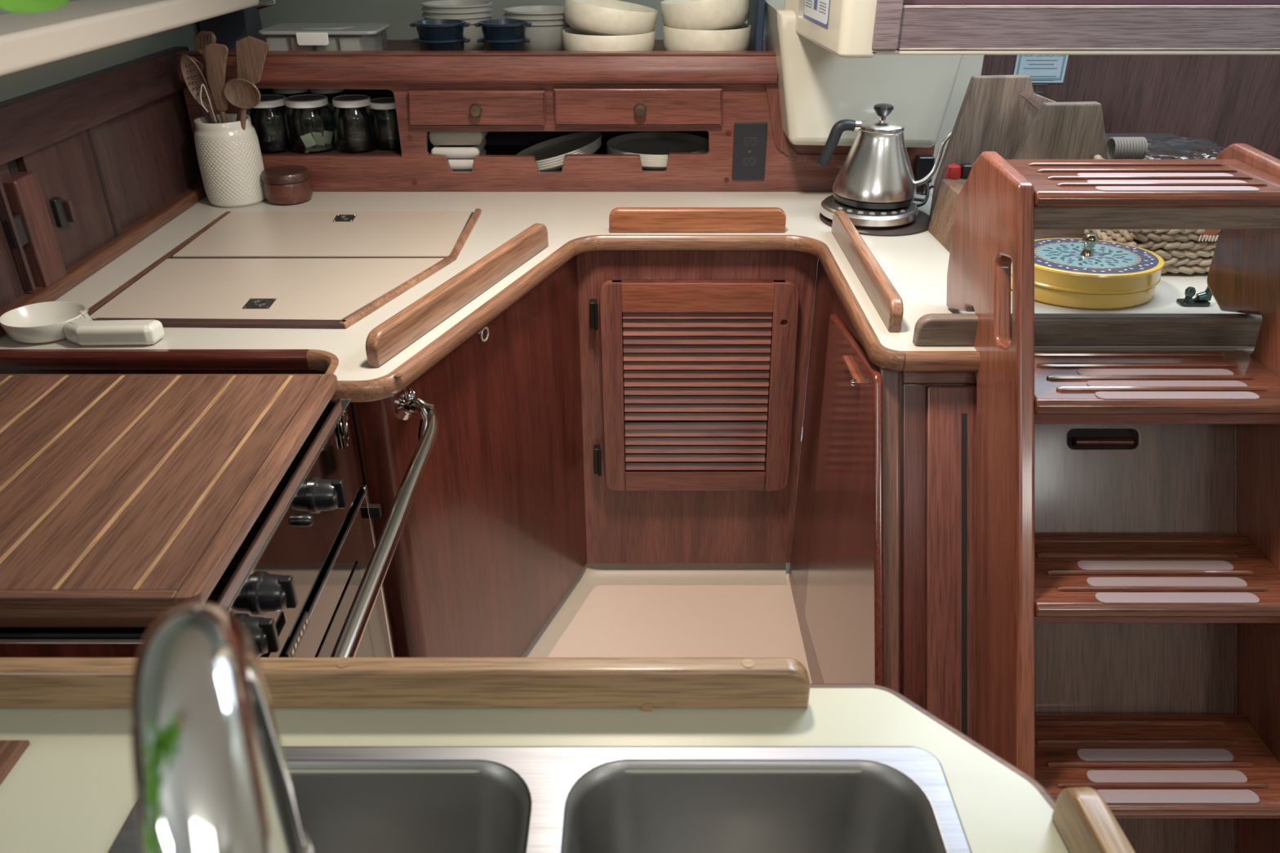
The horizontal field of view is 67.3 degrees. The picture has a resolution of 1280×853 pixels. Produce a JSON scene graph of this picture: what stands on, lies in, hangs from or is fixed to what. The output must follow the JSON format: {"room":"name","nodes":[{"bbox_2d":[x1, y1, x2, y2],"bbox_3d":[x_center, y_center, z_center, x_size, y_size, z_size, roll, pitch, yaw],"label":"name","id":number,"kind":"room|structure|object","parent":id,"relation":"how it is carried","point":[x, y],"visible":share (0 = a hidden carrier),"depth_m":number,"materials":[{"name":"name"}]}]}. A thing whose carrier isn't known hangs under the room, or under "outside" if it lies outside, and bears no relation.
{"room":"ship interior","nodes":[
{"label":"ship interior","id":0,"kind":"room"},
{"bbox_2d":[0,0,199,102],"bbox_3d":[-1.027,-0.269,1.391,0.058,1.972,2.465,0,29,0],"label":"wall","id":1,"kind":"structure","parent":0,"point":[18,83],"depth_m":1.75,"materials":[{"name":"grey paint"}]},
{"bbox_2d":[0,0,276,76],"bbox_3d":[-0.888,-0.380,1.072,0.184,0.065,2.362,0,29,0],"label":"ledge","id":2,"kind":"object","parent":1,"relation":"attached to","point":[27,40],"visible":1,"depth_m":1.47,"materials":[{"name":"beige paint"}]},
{"bbox_2d":[198,5,264,50],"bbox_3d":[-0.932,-0.920,2.188,0.108,0.147,0.093,0,29,0],"label":"trim","id":3,"kind":"structure","parent":1,"relation":"attached to","point":[228,28],"depth_m":2.15,"materials":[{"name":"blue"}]},
{"bbox_2d":[258,0,818,425],"bbox_3d":[-0.194,-0.872,2.489,1.723,1.972,0.040,0,29,0],"label":"wall","id":4,"kind":"structure","parent":0,"point":[399,14],"depth_m":2.38,"materials":[{"name":"grey paint"}]},
{"bbox_2d":[546,441,812,684],"bbox_3d":[0.232,1.148,0.913,2.552,0.050,4.494,0,29,0],"label":"floor","id":5,"kind":"structure","parent":0,"point":[614,620],"depth_m":2.14,"materials":[{"name":"beige"}]},
{"bbox_2d":[0,254,586,657],"bbox_3d":[-0.556,0.153,1.823,0.861,0.816,0.629,0,29,0],"label":"base cabinet","id":6,"kind":"object","parent":5,"relation":"on","point":[492,539],"visible":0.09,"depth_m":1.72,"materials":[{"name":"brown wood"}]},
{"bbox_2d":[329,387,439,657],"bbox_3d":[-0.318,0.141,1.133,0.074,0.081,0.707,0,29,0],"label":"rail","id":7,"kind":"object","parent":6,"relation":"attached to","point":[349,638],"visible":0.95,"depth_m":1.13,"materials":[{"name":"grey metal"}]},
{"bbox_2d":[477,326,488,342],"bbox_3d":[-0.255,-0.152,1.580,0.019,0.024,0.020,-13,31,-22],"label":"hook","id":8,"kind":"object","parent":6,"relation":"attached to","point":[481,331],"visible":1,"depth_m":1.58,"materials":[{"name":"silver metal"}]},
{"bbox_2d":[0,657,1135,852],"bbox_3d":[-0.329,0.689,0.777,1.373,0.884,0.524,0,29,0],"label":"countertop","id":9,"kind":"structure","parent":5,"relation":"on","point":[72,790],"depth_m":0.77,"materials":[{"name":"beige laminate"}]},
{"bbox_2d":[0,740,30,785],"bbox_3d":[-0.702,0.314,0.629,0.451,0.006,0.278,0,29,0],"label":"cutting board","id":10,"kind":"object","parent":9,"relation":"on","point":[11,751],"visible":1,"depth_m":0.74,"materials":[{"name":"brown wood"}]},
{"bbox_2d":[130,602,313,852],"bbox_3d":[-0.105,0.246,0.324,0.069,0.418,0.159,-23,36,-35],"label":"faucet","id":11,"kind":"object","parent":9,"relation":"on","point":[211,774],"visible":1,"depth_m":0.23,"materials":[{"name":"silver metal"}]},
{"bbox_2d":[107,746,972,852],"bbox_3d":[-0.069,0.402,0.648,0.596,0.179,0.320,0,29,0],"label":"double sink","id":12,"kind":"object","parent":9,"relation":"in","point":[577,799],"visible":0.73,"depth_m":0.74,"materials":[{"name":"silver metal"}]},
{"bbox_2d":[520,563,787,657],"bbox_3d":[-0.106,0.427,2.126,0.982,0.044,0.369,-23,36,-35],"label":"baseboard","id":13,"kind":"structure","parent":5,"relation":"on","point":[593,575],"depth_m":2.28,"materials":[{"name":"beige"}]},
{"bbox_2d":[577,249,817,563],"bbox_3d":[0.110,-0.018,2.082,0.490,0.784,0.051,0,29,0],"label":"base cabinet","id":14,"kind":"object","parent":5,"relation":"on","point":[694,363],"visible":0.98,"depth_m":2.04,"materials":[{"name":"brown wood"}]},
{"bbox_2d":[788,258,977,742],"bbox_3d":[0.729,0.238,1.670,0.805,0.816,0.977,0,29,0],"label":"base cabinet","id":15,"kind":"object","parent":5,"relation":"on","point":[882,576],"visible":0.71,"depth_m":1.43,"materials":[{"name":"brown wood"}]},
{"bbox_2d":[0,186,1262,402],"bbox_3d":[0.072,-0.322,1.766,2.117,0.076,1.072,0,29,0],"label":"countertop","id":16,"kind":"structure","parent":15,"relation":"on","point":[892,290],"depth_m":1.58,"materials":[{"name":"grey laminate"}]},
{"bbox_2d":[0,301,164,346],"bbox_3d":[-0.834,-0.155,1.452,0.246,0.032,0.107,0,29,0],"label":"spoon rest","id":17,"kind":"object","parent":16,"relation":"on","point":[42,322],"visible":1,"depth_m":1.42,"materials":[{"name":"beige ceramic"}]},
{"bbox_2d":[0,46,206,337],"bbox_3d":[-0.987,-0.196,1.248,0.058,0.302,2.028,0,29,0],"label":"locker","id":18,"kind":"object","parent":16,"relation":"on","point":[92,165],"visible":0.92,"depth_m":1.70,"materials":[{"name":"brown wood"}]},
{"bbox_2d":[0,399,394,657],"bbox_3d":[-0.647,0.353,1.236,0.586,0.632,0.486,0,29,0],"label":"stove","id":19,"kind":"object","parent":16,"relation":"attached to","point":[294,580],"visible":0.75,"depth_m":1.12,"materials":[{"name":"black"}]},
{"bbox_2d":[0,373,337,627],"bbox_3d":[-0.674,0.060,1.102,0.532,0.039,0.476,0,29,0],"label":"board","id":20,"kind":"object","parent":19,"relation":"on","point":[126,500],"visible":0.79,"depth_m":1.06,"materials":[{"name":"brown wood"}]},
{"bbox_2d":[193,113,266,207],"bbox_3d":[-0.877,-0.570,2.059,0.129,0.174,0.129,7,30,13],"label":"utensil crock","id":21,"kind":"object","parent":16,"relation":"on","point":[230,160],"visible":0.91,"depth_m":2.02,"materials":[{"name":"beige ceramic"}]},
{"bbox_2d":[180,53,219,123],"bbox_3d":[-0.891,-0.629,2.017,0.087,0.289,0.020,-7,29,-12],"label":"slotted spoon","id":22,"kind":"object","parent":21,"relation":"in","point":[193,77],"visible":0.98,"depth_m":1.97,"materials":[{"name":"brown wood"}]},
{"bbox_2d":[180,53,211,108],"bbox_3d":[-0.909,-0.708,1.971,0.049,0.107,0.014,0,29,0],"label":"bowl","id":23,"kind":"object","parent":22,"relation":"on","point":[193,77],"depth_m":1.97,"materials":[{"name":"brown wood"}]},
{"bbox_2d":[190,56,213,123],"bbox_3d":[-0.898,-0.635,2.038,0.094,0.281,0.012,2,29,4],"label":"wooden paddle","id":24,"kind":"object","parent":21,"relation":"in","point":[200,65],"visible":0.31,"depth_m":2.02,"materials":[{"name":"brown wood"}]},
{"bbox_2d":[193,31,219,113],"bbox_3d":[-0.887,-0.662,2.037,0.054,0.327,0.016,3,29,6],"label":"wooden fork","id":25,"kind":"object","parent":21,"relation":"in","point":[202,38],"visible":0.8,"depth_m":1.96,"materials":[{"name":"brown wood"}]},
{"bbox_2d":[200,84,216,121],"bbox_3d":[-0.885,-0.616,2.015,0.013,0.199,0.040,17,33,28],"label":"wire whisk","id":26,"kind":"object","parent":21,"relation":"in","point":[202,84],"visible":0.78,"depth_m":1.97,"materials":[{"name":"grey metal"}]},
{"bbox_2d":[204,42,228,123],"bbox_3d":[-0.856,-0.638,2.011,0.055,0.310,0.029,0,29,0],"label":"wooden spatula","id":27,"kind":"object","parent":21,"relation":"in","point":[215,54],"visible":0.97,"depth_m":1.95,"materials":[{"name":"brown wood"}]},
{"bbox_2d":[222,78,261,129],"bbox_3d":[-0.829,-0.601,2.013,0.109,0.245,0.023,6,29,10],"label":"wooden spoon","id":28,"kind":"object","parent":21,"relation":"in","point":[241,93],"visible":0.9,"depth_m":1.97,"materials":[{"name":"brown wood"}]},
{"bbox_2d":[222,78,261,109],"bbox_3d":[-0.812,-0.681,1.967,0.075,0.060,0.014,0,29,0],"label":"bowl","id":29,"kind":"object","parent":28,"relation":"on","point":[241,93],"depth_m":1.97,"materials":[{"name":"brown wood"}]},
{"bbox_2d":[235,35,268,121],"bbox_3d":[-0.826,-0.646,2.014,0.153,0.323,0.018,4,29,7],"label":"wooden spatula","id":30,"kind":"object","parent":21,"relation":"in","point":[251,51],"visible":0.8,"depth_m":1.95,"materials":[{"name":"brown wood"}]},
{"bbox_2d":[89,257,444,319],"bbox_3d":[-0.611,-0.237,1.627,0.510,0.006,0.293,0,29,0],"label":"lid","id":31,"kind":"object","parent":16,"relation":"on","point":[279,288],"visible":0.95,"depth_m":1.62,"materials":[{"name":"beige laminate"}]},
{"bbox_2d":[260,164,312,204],"bbox_3d":[-0.766,-0.524,2.089,0.101,0.066,0.101,0,29,0],"label":"wooden pot","id":32,"kind":"object","parent":16,"relation":"on","point":[287,184],"visible":1,"depth_m":2.06,"materials":[{"name":"brown wood"}]},
{"bbox_2d":[173,210,472,257],"bbox_3d":[-0.604,-0.384,1.893,0.508,0.006,0.290,0,29,0],"label":"lid","id":33,"kind":"object","parent":16,"relation":"on","point":[262,233],"visible":0.99,"depth_m":1.87,"materials":[{"name":"beige laminate"}]},
{"bbox_2d":[175,39,934,191],"bbox_3d":[-0.165,-0.753,2.266,1.629,0.297,0.465,0,29,0],"label":"shelf unit","id":34,"kind":"object","parent":16,"relation":"on","point":[524,100],"visible":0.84,"depth_m":2.07,"materials":[{"name":"brown wood"}]},
{"bbox_2d":[246,94,291,153],"bbox_3d":[-0.833,-0.682,2.165,0.102,0.113,0.102,0,29,0],"label":"glass jar","id":35,"kind":"object","parent":34,"relation":"on","point":[268,117],"visible":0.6,"depth_m":2.13,"materials":[{"name":"white"}]},
{"bbox_2d":[272,88,309,97],"bbox_3d":[-0.809,-0.738,2.254,0.092,0.126,0.092,0,29,0],"label":"glass jar","id":36,"kind":"object","parent":34,"relation":"on","point":[286,92],"visible":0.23,"depth_m":2.20,"materials":[{"name":"white"}]},
{"bbox_2d":[284,93,336,153],"bbox_3d":[-0.742,-0.682,2.165,0.106,0.113,0.106,0,29,0],"label":"glass jar","id":37,"kind":"object","parent":34,"relation":"on","point":[308,117],"visible":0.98,"depth_m":2.13,"materials":[{"name":"white"}]},
{"bbox_2d":[257,22,390,50],"bbox_3d":[-0.687,-0.845,2.114,0.254,0.065,0.164,0,29,0],"label":"food container","id":38,"kind":"object","parent":34,"relation":"on","point":[282,36],"visible":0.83,"depth_m":2.05,"materials":[{"name":"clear plastic"}]},
{"bbox_2d":[310,88,344,111],"bbox_3d":[-0.726,-0.738,2.254,0.088,0.126,0.088,0,29,0],"label":"glass jar","id":39,"kind":"object","parent":34,"relation":"on","point":[331,94],"visible":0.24,"depth_m":2.21,"materials":[{"name":"white"}]},
{"bbox_2d":[331,94,377,153],"bbox_3d":[-0.642,-0.682,2.165,0.096,0.113,0.096,0,29,0],"label":"glass jar","id":40,"kind":"object","parent":34,"relation":"on","point":[352,116],"visible":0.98,"depth_m":2.13,"materials":[{"name":"white"}]},
{"bbox_2d":[369,97,400,150],"bbox_3d":[-0.573,-0.689,2.190,0.088,0.103,0.088,0,29,0],"label":"glass jar","id":41,"kind":"object","parent":34,"relation":"on","point":[384,115],"visible":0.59,"depth_m":2.15,"materials":[{"name":"white"}]},
{"bbox_2d":[412,35,470,50],"bbox_3d":[-0.429,-0.821,2.090,0.106,0.046,0.106,23,36,35],"label":"ramekin","id":42,"kind":"object","parent":34,"relation":"on","point":[454,44],"visible":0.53,"depth_m":2.05,"materials":[{"name":"blue ceramic"}]},
{"bbox_2d":[409,18,470,39],"bbox_3d":[-0.429,-0.849,2.075,0.110,0.046,0.110,22,36,35],"label":"ramekin","id":43,"kind":"object","parent":42,"relation":"on","point":[433,28],"visible":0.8,"depth_m":2.04,"materials":[{"name":"blue ceramic"}]},
{"bbox_2d":[422,17,493,50],"bbox_3d":[-0.415,-0.898,2.207,0.160,0.069,0.160,0,29,0],"label":"bowl","id":44,"kind":"object","parent":34,"relation":"on","point":[473,33],"visible":0.14,"depth_m":2.16,"materials":[{"name":"grey ceramic"}]},
{"bbox_2d":[421,12,493,22],"bbox_3d":[-0.415,-0.918,2.196,0.160,0.045,0.160,0,29,0],"label":"bowl","id":45,"kind":"object","parent":44,"relation":"on","point":[471,19],"visible":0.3,"depth_m":2.14,"materials":[{"name":"grey ceramic"}]},
{"bbox_2d":[421,6,492,17],"bbox_3d":[-0.415,-0.928,2.190,0.160,0.045,0.160,0,29,0],"label":"bowl","id":46,"kind":"object","parent":45,"relation":"on","point":[482,12],"visible":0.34,"depth_m":2.12,"materials":[{"name":"grey ceramic"}]},
{"bbox_2d":[420,0,492,11],"bbox_3d":[-0.415,-0.939,2.185,0.160,0.045,0.160,0,29,0],"label":"bowl","id":47,"kind":"object","parent":46,"relation":"on","point":[437,5],"visible":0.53,"depth_m":2.15,"materials":[{"name":"grey ceramic"}]},
{"bbox_2d":[428,131,488,170],"bbox_3d":[-0.411,-0.650,2.205,0.121,0.098,0.132,0,29,0],"label":"folded napkins","id":48,"kind":"object","parent":34,"relation":"on","point":[460,148],"visible":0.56,"depth_m":2.15,"materials":[{"name":"grey fabric"}]},
{"bbox_2d":[476,35,530,50],"bbox_3d":[-0.294,-0.821,2.090,0.099,0.046,0.099,24,37,36],"label":"ramekin","id":49,"kind":"object","parent":34,"relation":"on","point":[515,44],"visible":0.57,"depth_m":2.05,"materials":[{"name":"blue ceramic"}]},
{"bbox_2d":[475,18,532,39],"bbox_3d":[-0.293,-0.849,2.075,0.106,0.046,0.106,-23,36,-35],"label":"ramekin","id":50,"kind":"object","parent":49,"relation":"on","point":[497,28],"visible":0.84,"depth_m":2.04,"materials":[{"name":"blue ceramic"}]},
{"bbox_2d":[524,22,570,50],"bbox_3d":[-0.226,-0.897,2.208,0.168,0.067,0.168,0,29,0],"label":"bowl","id":51,"kind":"object","parent":34,"relation":"on","point":[544,37],"visible":0.31,"depth_m":2.14,"materials":[{"name":"grey ceramic"}]},
{"bbox_2d":[503,13,565,23],"bbox_3d":[-0.226,-0.917,2.197,0.168,0.045,0.168,0,29,0],"label":"bowl","id":52,"kind":"object","parent":51,"relation":"on","point":[557,20],"visible":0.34,"depth_m":2.12,"materials":[{"name":"grey ceramic"}]},
{"bbox_2d":[502,4,564,17],"bbox_3d":[-0.226,-0.927,2.191,0.168,0.045,0.168,0,29,0],"label":"bowl","id":53,"kind":"object","parent":52,"relation":"on","point":[535,11],"visible":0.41,"depth_m":2.20,"materials":[{"name":"grey ceramic"}]},
{"bbox_2d":[538,142,601,170],"bbox_3d":[-0.195,-0.636,2.264,0.210,0.064,0.217,0,29,0],"label":"plate","id":54,"kind":"object","parent":34,"relation":"on","point":[558,166],"visible":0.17,"depth_m":2.18,"materials":[{"name":"grey ceramic"}]},
{"bbox_2d":[537,139,601,168],"bbox_3d":[-0.195,-0.641,2.261,0.210,0.064,0.217,0,29,0],"label":"plate","id":55,"kind":"object","parent":54,"relation":"on","point":[599,143],"visible":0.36,"depth_m":2.17,"materials":[{"name":"grey ceramic"}]},
{"bbox_2d":[537,136,601,165],"bbox_3d":[-0.195,-0.647,2.258,0.210,0.064,0.217,0,29,0],"label":"plate","id":56,"kind":"object","parent":55,"relation":"on","point":[599,140],"visible":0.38,"depth_m":2.17,"materials":[{"name":"grey ceramic"}]},
{"bbox_2d":[515,131,601,163],"bbox_3d":[-0.195,-0.652,2.256,0.210,0.064,0.217,0,29,0],"label":"plate","id":57,"kind":"object","parent":56,"relation":"on","point":[556,148],"visible":0.71,"depth_m":2.29,"materials":[{"name":"grey ceramic"}]},
{"bbox_2d":[562,26,655,51],"bbox_3d":[-0.068,-0.840,2.114,0.203,0.058,0.203,0,29,0],"label":"stoneware bowl","id":58,"kind":"object","parent":34,"relation":"on","point":[574,39],"visible":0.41,"depth_m":2.03,"materials":[{"name":"beige ceramic"}]},
{"bbox_2d":[564,0,657,35],"bbox_3d":[-0.063,-0.888,2.087,0.204,0.084,0.203,0,29,0],"label":"stoneware bowl","id":59,"kind":"object","parent":58,"relation":"on","point":[597,17],"visible":0.94,"depth_m":2.02,"materials":[{"name":"beige ceramic"}]},
{"bbox_2d":[606,153,666,169],"bbox_3d":[0.045,-0.640,2.272,0.246,0.015,0.246,0,29,0],"label":"dinner plate","id":60,"kind":"object","parent":34,"relation":"on","point":[644,166],"visible":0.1,"depth_m":2.17,"materials":[{"name":"grey ceramic"}]},
{"bbox_2d":[606,151,666,164],"bbox_3d":[0.045,-0.643,2.270,0.246,0.015,0.246,0,29,0],"label":"dinner plate","id":61,"kind":"object","parent":60,"relation":"on","point":[642,163],"visible":0.12,"depth_m":2.16,"materials":[{"name":"grey ceramic"}]},
{"bbox_2d":[606,150,666,163],"bbox_3d":[0.045,-0.646,2.268,0.246,0.015,0.246,0,29,0],"label":"dinner plate","id":62,"kind":"object","parent":61,"relation":"on","point":[643,162],"visible":0.1,"depth_m":2.16,"materials":[{"name":"grey ceramic"}]},
{"bbox_2d":[606,148,666,161],"bbox_3d":[0.045,-0.650,2.266,0.246,0.015,0.246,0,29,0],"label":"dinner plate","id":63,"kind":"object","parent":62,"relation":"on","point":[609,152],"visible":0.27,"depth_m":2.16,"materials":[{"name":"grey ceramic"}]},
{"bbox_2d":[606,146,706,159],"bbox_3d":[0.045,-0.653,2.264,0.246,0.015,0.246,0,29,0],"label":"dinner plate","id":64,"kind":"object","parent":63,"relation":"on","point":[646,158],"visible":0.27,"depth_m":2.16,"materials":[{"name":"grey ceramic"}]},
{"bbox_2d":[606,131,708,156],"bbox_3d":[0.045,-0.660,2.261,0.246,0.015,0.246,0,29,0],"label":"dinner plate","id":65,"kind":"object","parent":64,"relation":"on","point":[651,144],"visible":0.85,"depth_m":2.29,"materials":[{"name":"grey ceramic"}]},
{"bbox_2d":[606,145,708,158],"bbox_3d":[0.045,-0.656,2.263,0.246,0.015,0.246,0,29,0],"label":"dinner plate","id":66,"kind":"object","parent":64,"relation":"on","point":[619,153],"visible":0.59,"depth_m":2.16,"materials":[{"name":"grey ceramic"}]},
{"bbox_2d":[662,22,751,50],"bbox_3d":[0.146,-0.845,2.111,0.192,0.068,0.192,0,29,0],"label":"stoneware bowl","id":67,"kind":"object","parent":34,"relation":"on","point":[738,38],"visible":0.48,"depth_m":2.03,"materials":[{"name":"beige ceramic"}]},
{"bbox_2d":[660,0,750,30],"bbox_3d":[0.141,-0.898,2.082,0.194,0.092,0.192,0,29,0],"label":"stoneware bowl","id":68,"kind":"object","parent":67,"relation":"on","point":[693,15],"visible":0.88,"depth_m":2.01,"materials":[{"name":"beige ceramic"}]},
{"bbox_2d":[732,122,767,179],"bbox_3d":[0.241,-0.606,2.119,0.072,0.124,0.007,0,29,0],"label":"electrical outlet","id":69,"kind":"object","parent":34,"relation":"attached to","point":[749,145],"visible":1,"depth_m":2.12,"materials":[{"name":"black plastic"}]},
{"bbox_2d":[742,156,756,166],"bbox_3d":[0.241,-0.586,2.127,0.032,0.020,0.003,0,29,0],"label":"socket","id":70,"kind":"object","parent":69,"relation":"attached to","point":[746,161],"depth_m":2.13,"materials":[{"name":"black plastic"}]},
{"bbox_2d":[742,137,757,146],"bbox_3d":[0.241,-0.624,2.107,0.032,0.020,0.003,0,29,0],"label":"socket","id":71,"kind":"object","parent":69,"relation":"attached to","point":[747,141],"depth_m":2.11,"materials":[{"name":"black plastic"}]},
{"bbox_2d":[747,0,765,50],"bbox_3d":[0.255,-0.919,2.110,0.016,0.200,0.200,0,29,0],"label":"tray","id":72,"kind":"object","parent":34,"relation":"on","point":[756,19],"visible":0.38,"depth_m":2.05,"materials":[{"name":"blue"}]},
{"bbox_2d":[819,209,930,235],"bbox_3d":[0.486,-0.429,1.979,0.230,0.004,0.230,0,29,0],"label":"mat","id":73,"kind":"object","parent":16,"relation":"on","point":[921,224],"visible":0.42,"depth_m":1.91,"materials":[{"name":"brown"}]},
{"bbox_2d":[819,194,918,229],"bbox_3d":[0.470,-0.449,1.974,0.197,0.034,0.197,0,29,0],"label":"stand","id":74,"kind":"object","parent":73,"relation":"on","point":[860,218],"visible":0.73,"depth_m":1.90,"materials":[{"name":"silver metal"}]},
{"bbox_2d":[817,102,951,209],"bbox_3d":[0.489,-0.544,1.916,0.215,0.188,0.175,21,35,33],"label":"gooseneck kettle","id":75,"kind":"object","parent":74,"relation":"on","point":[876,173],"visible":0.98,"depth_m":1.89,"materials":[{"name":"silver metal"}]},
{"bbox_2d":[851,120,861,131],"bbox_3d":[0.426,-0.593,1.895,0.016,0.021,0.021,0,29,0],"label":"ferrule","id":76,"kind":"object","parent":75,"relation":"attached to","point":[855,124],"depth_m":1.89,"materials":[{"name":"silver metal"}]},
{"bbox_2d":[913,178,929,207],"bbox_3d":[0.583,-0.491,2.028,0.070,0.054,0.102,0,29,0],"label":"power cord","id":77,"kind":"object","parent":16,"relation":"on","point":[924,201],"visible":0.41,"depth_m":2.00,"materials":[{"name":"black plastic"}]},
{"bbox_2d":[912,154,934,195],"bbox_3d":[0.640,-0.552,2.126,0.073,0.091,0.038,10,30,18],"label":"plug adapter","id":78,"kind":"object","parent":16,"relation":"on","point":[923,163],"visible":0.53,"depth_m":2.11,"materials":[{"name":"black plastic"}]},
{"bbox_2d":[928,177,966,252],"bbox_3d":[0.610,-0.405,1.835,0.076,0.101,0.180,0,29,0],"label":"wooden block","id":79,"kind":"object","parent":16,"relation":"on","point":[941,224],"visible":0.29,"depth_m":1.85,"materials":[{"name":"brown wood"}]},
{"bbox_2d":[944,163,972,179],"bbox_3d":[0.621,-0.491,1.877,0.052,0.046,0.032,0,29,0],"label":"tool","id":80,"kind":"object","parent":79,"relation":"on","point":[953,171],"visible":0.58,"depth_m":1.86,"materials":[{"name":"red plastic"}]},
{"bbox_2d":[928,74,1107,239],"bbox_3d":[0.750,-0.509,1.834,0.316,0.284,0.167,0,29,0],"label":"wooden partition","id":81,"kind":"object","parent":16,"relation":"on","point":[1002,114],"visible":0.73,"depth_m":1.83,"materials":[{"name":"brown wood"}]},
{"bbox_2d":[1010,232,1164,309],"bbox_3d":[0.741,-0.274,1.600,0.243,0.097,0.193,0,29,0],"label":"casserole dish","id":82,"kind":"object","parent":16,"relation":"on","point":[1088,272],"visible":0.88,"depth_m":1.55,"materials":[{"name":"yellow ceramic"}]},
{"bbox_2d":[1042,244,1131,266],"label":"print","id":83,"kind":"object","parent":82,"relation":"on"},
{"bbox_2d":[1069,250,1104,258],"bbox_3d":[0.741,-0.285,1.594,0.057,0.001,0.045,0,29,0],"label":"print","id":84,"kind":"object","parent":82,"relation":"on","point":[1078,251],"depth_m":1.59},
{"bbox_2d":[1036,242,1137,267],"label":"print","id":85,"kind":"object","parent":82,"relation":"on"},
{"bbox_2d":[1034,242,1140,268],"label":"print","id":86,"kind":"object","parent":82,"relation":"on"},
{"bbox_2d":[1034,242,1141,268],"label":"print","id":87,"kind":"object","parent":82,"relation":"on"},
{"bbox_2d":[1034,239,1154,271],"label":"print","id":88,"kind":"object","parent":82,"relation":"on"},
{"bbox_2d":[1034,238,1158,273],"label":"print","id":89,"kind":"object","parent":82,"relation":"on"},
{"bbox_2d":[1105,133,1177,159],"bbox_3d":[1.018,-0.530,1.982,0.284,0.178,0.307,0,29,0],"label":"hose","id":90,"kind":"object","parent":16,"relation":"on","point":[1148,136],"depth_m":1.84,"materials":[{"name":"grey"}]},
{"bbox_2d":[1132,136,1224,159],"bbox_3d":[1.036,-0.537,1.856,0.174,0.046,0.083,0,29,0],"label":"plastic bag","id":91,"kind":"object","parent":90,"relation":"on","point":[1179,147],"visible":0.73,"depth_m":1.83,"materials":[{"name":"white"}]},
{"bbox_2d":[1084,154,1220,274],"bbox_3d":[0.956,-0.385,1.731,0.238,0.160,0.231,0,29,0],"label":"seagrass basket","id":92,"kind":"object","parent":16,"relation":"on","point":[1187,251],"visible":0.2,"depth_m":1.66,"materials":[{"name":"brown wicker"}]},
{"bbox_2d":[946,142,1279,852],"bbox_3d":[0.694,0.249,1.351,0.405,1.104,0.838,0,29,0],"label":"ladder","id":93,"kind":"object","parent":5,"relation":"on","point":[1142,766],"visible":0.98,"depth_m":1.31,"materials":[{"name":"brown wood"}]},
{"bbox_2d":[1034,348,1237,852],"bbox_3d":[0.719,0.388,1.418,0.315,0.888,0.500,0,29,0],"label":"access panel","id":94,"kind":"object","parent":5,"relation":"on","point":[1089,478],"visible":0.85,"depth_m":1.41,"materials":[{"name":"brown wood"}]},
{"bbox_2d":[928,54,984,186],"bbox_3d":[0.655,-0.820,2.084,0.174,0.688,0.035,0,29,0],"label":"wall panel","id":95,"kind":"object","parent":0,"point":[971,65],"depth_m":2.11,"materials":[{"name":"beige"}]},
{"bbox_2d":[871,0,1279,54],"bbox_3d":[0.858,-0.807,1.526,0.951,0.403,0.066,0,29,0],"label":"overhead cabinet","id":96,"kind":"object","parent":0,"point":[901,27],"depth_m":1.58,"materials":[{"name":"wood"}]},
{"bbox_2d":[981,54,1279,159],"bbox_3d":[1.182,-0.436,2.328,0.884,1.363,0.023,0,29,0],"label":"wall","id":97,"kind":"structure","parent":0,"point":[1225,100],"depth_m":2.14,"materials":[{"name":"brown wood"}]},
{"bbox_2d":[1013,54,1068,84],"bbox_3d":[0.882,-0.818,2.103,0.112,0.167,0.002,0,29,0],"label":"certificate","id":98,"kind":"object","parent":97,"relation":"attached to","point":[1040,68],"visible":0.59,"depth_m":2.12,"materials":[{"name":"blue paper"}]},
{"bbox_3d":[-0.596,-0.635,-0.018,4.208,0.030,4.581,0,29,0],"label":"ceiling","id":99,"kind":"structure","parent":0,"visible":0},
{"bbox_2d":[0,0,69,13],"bbox_3d":[-0.284,-0.135,0.210,0.234,1.066,0.474,0,29,0],"label":"trailing plant","id":100,"kind":"object","parent":99,"relation":"hanging from","point":[29,6],"visible":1,"depth_m":0.43,"materials":[{"name":"green plant"}]},
{"bbox_2d":[764,0,963,147],"bbox_3d":[0.459,-1.015,1.752,0.383,1.010,0.650,0,29,0],"label":"wall panel","id":101,"kind":"object","parent":99,"relation":"hanging from","point":[826,77],"visible":0.78,"depth_m":1.94,"materials":[{"name":"beige paint"}]},
{"bbox_2d":[803,0,830,28],"bbox_3d":[0.317,-0.803,1.706,0.001,0.160,0.186,-2,29,-4],"label":"instruction label","id":102,"kind":"object","parent":101,"relation":"attached to","point":[816,11],"visible":1,"depth_m":1.72,"materials":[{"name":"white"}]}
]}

